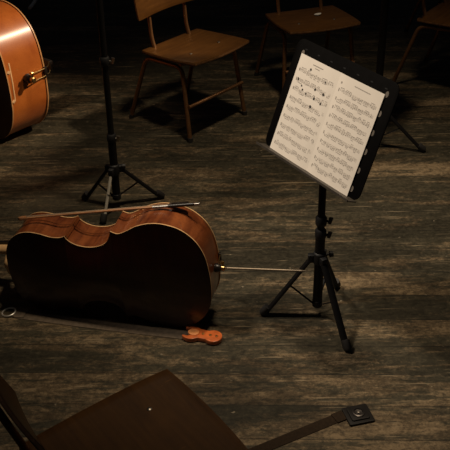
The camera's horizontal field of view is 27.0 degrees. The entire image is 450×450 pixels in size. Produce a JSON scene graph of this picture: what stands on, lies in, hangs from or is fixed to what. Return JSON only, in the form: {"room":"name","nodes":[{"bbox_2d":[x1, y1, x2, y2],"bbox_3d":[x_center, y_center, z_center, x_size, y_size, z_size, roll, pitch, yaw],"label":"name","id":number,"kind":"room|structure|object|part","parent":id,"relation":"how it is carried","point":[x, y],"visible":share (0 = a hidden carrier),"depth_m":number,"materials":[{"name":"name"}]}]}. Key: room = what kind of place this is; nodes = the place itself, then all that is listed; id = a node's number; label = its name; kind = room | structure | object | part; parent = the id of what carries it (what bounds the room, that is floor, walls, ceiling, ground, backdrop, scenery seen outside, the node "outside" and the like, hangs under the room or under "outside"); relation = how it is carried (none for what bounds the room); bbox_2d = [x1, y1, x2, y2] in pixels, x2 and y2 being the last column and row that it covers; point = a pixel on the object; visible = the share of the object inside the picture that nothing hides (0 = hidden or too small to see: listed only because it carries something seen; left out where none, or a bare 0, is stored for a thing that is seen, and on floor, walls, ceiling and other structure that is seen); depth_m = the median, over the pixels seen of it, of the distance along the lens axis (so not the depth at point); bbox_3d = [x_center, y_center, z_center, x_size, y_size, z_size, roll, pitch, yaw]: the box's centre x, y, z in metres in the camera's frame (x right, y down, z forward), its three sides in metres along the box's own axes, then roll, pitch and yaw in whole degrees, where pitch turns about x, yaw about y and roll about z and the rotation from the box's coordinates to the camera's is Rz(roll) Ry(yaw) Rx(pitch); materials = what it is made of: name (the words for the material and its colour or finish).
{"room":"music room","nodes":[
{"label":"music room","id":0,"kind":"room"},
{"bbox_2d":[0,0,449,449],"bbox_3d":[-0.007,-0.396,4.487,14.000,0.040,14.000,-1,32,0],"label":"floor","id":1,"kind":"structure","parent":0,"point":[284,370],"depth_m":3.86,"materials":[{"name":"brown wood"}]},
{"bbox_2d":[0,0,53,138],"bbox_3d":[-1.482,-0.961,4.803,1.759,0.618,0.400,25,40,34],"label":"double bass","id":2,"kind":"object","parent":1,"relation":"on","point":[24,94],"visible":1,"depth_m":4.28,"materials":[{"name":"brown wood"}]},
{"bbox_3d":[-1.378,-0.760,4.538,1.064,0.619,0.037,19,37,38],"label":"plate","id":3,"kind":"part","parent":2,"relation":"part of","materials":[{"name":"brown wood"}]},
{"bbox_2d":[28,0,36,9],"bbox_3d":[-1.227,-1.678,6.082,0.028,0.454,0.381,5,33,10],"label":"metal stand leg","id":4,"kind":"object","parent":1,"relation":"on","point":[33,3],"visible":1,"depth_m":6.07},
{"bbox_2d":[1,307,221,344],"bbox_3d":[-0.403,0.343,3.278,0.808,0.023,0.072,6,33,11],"label":"strap","id":5,"kind":"object","parent":1,"relation":"on","point":[193,333],"visible":1,"depth_m":3.27,"materials":[{"name":"brown leather"}]},
{"bbox_2d":[81,0,164,222],"bbox_3d":[-0.470,-0.696,3.592,0.473,1.439,0.241,-20,37,-27],"label":"music stand","id":6,"kind":"object","parent":1,"relation":"on","point":[113,169],"visible":1,"depth_m":3.80,"materials":[{"name":"black metal"}]},
{"bbox_3d":[-0.536,-0.175,3.934,0.136,0.183,0.026,12,35,19],"label":"leg","id":7,"kind":"part","parent":6,"relation":"part of","materials":[{"name":"black metal"}]},
{"bbox_3d":[-0.480,-0.118,3.844,0.013,0.178,0.109,10,34,17],"label":"leg","id":8,"kind":"part","parent":6,"relation":"part of","materials":[{"name":"metal"}]},
{"bbox_3d":[-0.354,-0.179,3.936,0.173,0.184,0.026,-12,34,-17],"label":"leg","id":9,"kind":"part","parent":6,"relation":"part of","materials":[{"name":"black metal"}]},
{"bbox_2d":[0,369,247,449],"bbox_3d":[-0.259,0.606,2.258,0.552,0.669,0.464,-21,38,-29],"label":"wooden chair","id":10,"kind":"object","parent":1,"relation":"on","point":[158,411],"visible":1,"depth_m":2.31,"materials":[{"name":"brown wood"}]},
{"bbox_3d":[-0.381,0.433,2.220,0.379,0.315,0.019,-21,38,-29],"label":"post","id":11,"kind":"part","parent":10,"relation":"part of","materials":[{"name":"brown wood"}]},
{"bbox_3d":[-0.414,0.452,2.034,0.097,0.164,0.464,-21,38,-29],"label":"backrest","id":12,"kind":"part","parent":10,"relation":"part of","materials":[{"name":"brown wood"}]},
{"bbox_2d":[0,202,306,326],"bbox_3d":[-0.444,0.088,3.300,1.492,0.427,0.268,8,33,13],"label":"cello","id":13,"kind":"object","parent":1,"relation":"on","point":[161,266],"visible":0.98,"depth_m":3.18,"materials":[{"name":"brown wood"}]},
{"bbox_2d":[18,201,199,219],"bbox_3d":[-0.400,-0.048,3.173,0.649,0.132,0.032,5,33,9],"label":"bow","id":14,"kind":"object","parent":13,"relation":"on","point":[186,203],"visible":1,"depth_m":3.16,"materials":[{"name":"brown wood"}]},
{"bbox_3d":[-0.406,0.176,3.200,0.734,0.427,0.026,1,33,14],"label":"plate","id":15,"kind":"part","parent":13,"relation":"part of","materials":[{"name":"brown wood"}]},
{"bbox_3d":[-0.372,0.095,3.325,0.734,0.427,0.028,1,33,14],"label":"plate","id":16,"kind":"part","parent":13,"relation":"part of","materials":[{"name":"brown wood"}]},
{"bbox_3d":[0.129,0.148,3.129,0.295,0.008,0.008,1,33,14],"label":"endpin rod","id":17,"kind":"part","parent":13,"relation":"part of","materials":[{"name":"metal"}]},
{"bbox_2d":[129,0,248,142],"bbox_3d":[-0.175,-0.833,4.491,0.466,0.702,0.464,25,41,35],"label":"wooden chair","id":18,"kind":"object","parent":1,"relation":"on","point":[196,47],"visible":1,"depth_m":4.43,"materials":[{"name":"brown wood"}]},
{"bbox_3d":[-0.284,-0.939,4.350,0.244,0.346,0.019,25,41,35],"label":"post","id":19,"kind":"part","parent":18,"relation":"part of","materials":[{"name":"brown wood"}]},
{"bbox_3d":[-0.312,-0.622,4.474,0.425,0.364,0.045,25,41,35],"label":"frame","id":20,"kind":"part","parent":18,"relation":"part of","materials":[{"name":"brown wood"}]},
{"bbox_3d":[-0.268,-1.102,4.416,0.074,0.164,0.464,25,41,35],"label":"backrest","id":21,"kind":"part","parent":18,"relation":"part of","materials":[{"name":"brown wood"}]},
{"bbox_3d":[-0.126,-1.034,4.497,0.244,0.346,0.019,25,41,35],"label":"post","id":22,"kind":"part","parent":18,"relation":"part of","materials":[{"name":"brown wood"}]},
{"bbox_3d":[-0.139,-0.843,4.445,0.366,0.046,0.396,25,41,35],"label":"seat","id":23,"kind":"part","parent":18,"relation":"part of","materials":[{"name":"brown wood"}]},
{"bbox_3d":[-0.059,-0.774,4.707,0.425,0.364,0.045,25,41,35],"label":"frame","id":24,"kind":"part","parent":18,"relation":"part of","materials":[{"name":"brown wood"}]},
{"bbox_2d":[254,0,360,87],"bbox_3d":[0.424,-1.034,4.792,0.464,0.702,0.466,-11,34,-15],"label":"wooden chair","id":25,"kind":"object","parent":1,"relation":"on","point":[302,21],"visible":0.94,"depth_m":4.73,"materials":[{"name":"brown wood"}]},
{"bbox_3d":[0.242,-0.869,4.847,0.045,0.364,0.425,-11,34,-15],"label":"frame","id":26,"kind":"part","parent":25,"relation":"part of","materials":[{"name":"brown wood"}]},
{"bbox_3d":[0.298,-1.172,4.702,0.019,0.346,0.244,-11,34,-15],"label":"post","id":27,"kind":"part","parent":25,"relation":"part of","materials":[{"name":"brown wood"}]},
{"bbox_3d":[0.439,-1.036,4.734,0.397,0.046,0.366,-11,34,-15],"label":"seat","id":28,"kind":"part","parent":25,"relation":"part of","materials":[{"name":"brown wood"}]},
{"bbox_3d":[0.600,-0.935,4.942,0.045,0.364,0.425,-11,34,-15],"label":"frame","id":29,"kind":"part","parent":25,"relation":"part of","materials":[{"name":"brown wood"}]},
{"bbox_2d":[248,404,374,449],"bbox_3d":[0.234,0.620,2.826,0.469,0.018,0.086,-13,34,-18],"label":"anchor","id":30,"kind":"object","parent":1,"relation":"on","point":[360,414],"visible":1,"depth_m":2.86,"materials":[{"name":"black rubber"}]},
{"bbox_3d":[0.410,0.579,2.883,0.058,0.005,0.055,-9,33,-12],"label":"raised plate","id":31,"kind":"part","parent":30,"relation":"part of","materials":[{"name":"black rubber"}]},
{"bbox_2d":[352,408,364,416],"bbox_3d":[0.410,0.576,2.881,0.038,0.005,0.038,-23,39,-31],"label":"metal cup","id":32,"kind":"object","parent":30,"relation":"on","point":[356,412],"depth_m":2.88,"materials":[{"name":"silver metal"}]},
{"bbox_2d":[256,39,399,350],"bbox_3d":[0.322,-0.082,3.063,0.346,0.944,0.472,-21,37,-28],"label":"music stand","id":33,"kind":"object","parent":1,"relation":"on","point":[322,267],"visible":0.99,"depth_m":3.01,"materials":[{"name":"black metal"}]},
{"bbox_3d":[0.219,0.210,3.250,0.168,0.244,0.028,-1,32,0],"label":"leg","id":34,"kind":"part","parent":33,"relation":"part of","materials":[{"name":"black metal"}]},
{"bbox_2d":[270,53,384,195],"bbox_3d":[0.305,-0.318,2.906,0.126,0.303,0.390,-21,37,-28],"label":"sheet music","id":35,"kind":"object","parent":33,"relation":"on","point":[327,119],"visible":1,"depth_m":2.89,"materials":[{"name":"paper"}]},
{"bbox_3d":[0.353,0.099,3.183,0.027,0.022,0.022,-6,33,-8],"label":"hub knob","id":36,"kind":"part","parent":33,"relation":"part of","materials":[{"name":"black plastic"}]},
{"bbox_3d":[0.370,0.161,3.323,0.026,0.244,0.161,16,36,24],"label":"leg","id":37,"kind":"part","parent":33,"relation":"part of","materials":[{"name":"black metal"}]},
{"bbox_3d":[0.369,0.267,3.157,0.026,0.245,0.196,-14,35,-19],"label":"leg","id":38,"kind":"part","parent":33,"relation":"part of","materials":[{"name":"black metal"}]},
{"bbox_2d":[376,0,425,151],"bbox_3d":[0.707,-0.973,3.996,0.422,1.439,0.456,-1,32,0],"label":"music stand","id":39,"kind":"object","parent":1,"relation":"on","point":[384,3],"visible":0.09,"depth_m":4.11,"materials":[{"name":"black metal"}]},
{"bbox_3d":[0.812,-0.438,4.295,0.203,0.204,0.026,6,33,10],"label":"leg","id":40,"kind":"part","parent":39,"relation":"part of","materials":[{"name":"black metal"}]},
{"bbox_2d":[392,0,449,81],"bbox_3d":[1.179,-1.060,4.813,0.466,0.702,0.464,21,38,30],"label":"wooden chair","id":41,"kind":"object","parent":1,"relation":"on","point":[439,15],"visible":0.96,"depth_m":4.78,"materials":[{"name":"brown wood"}]},
{"bbox_3d":[1.219,-1.073,4.770,0.366,0.046,0.396,21,38,30],"label":"seat","id":42,"kind":"part","parent":41,"relation":"part of","materials":[{"name":"brown wood"}]},
{"bbox_3d":[1.279,-1.007,5.038,0.425,0.364,0.045,21,38,30],"label":"frame","id":43,"kind":"part","parent":41,"relation":"part of","materials":[{"name":"brown wood"}]},
{"bbox_3d":[1.077,-1.160,4.663,0.244,0.346,0.019,21,38,30],"label":"post","id":44,"kind":"part","parent":41,"relation":"part of","materials":[{"name":"brown wood"}]},
{"bbox_2d":[404,0,441,31],"bbox_3d":[1.377,-1.476,5.463,0.466,0.702,0.464,21,38,30],"label":"wooden chair","id":45,"kind":"object","parent":1,"relation":"on","point":[407,27],"visible":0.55,"depth_m":5.57,"materials":[{"name":"brown wood"}]},
{"bbox_3d":[1.254,-1.258,5.434,0.425,0.364,0.045,21,38,30],"label":"frame","id":46,"kind":"part","parent":45,"relation":"part of","materials":[{"name":"brown wood"}]}
]}

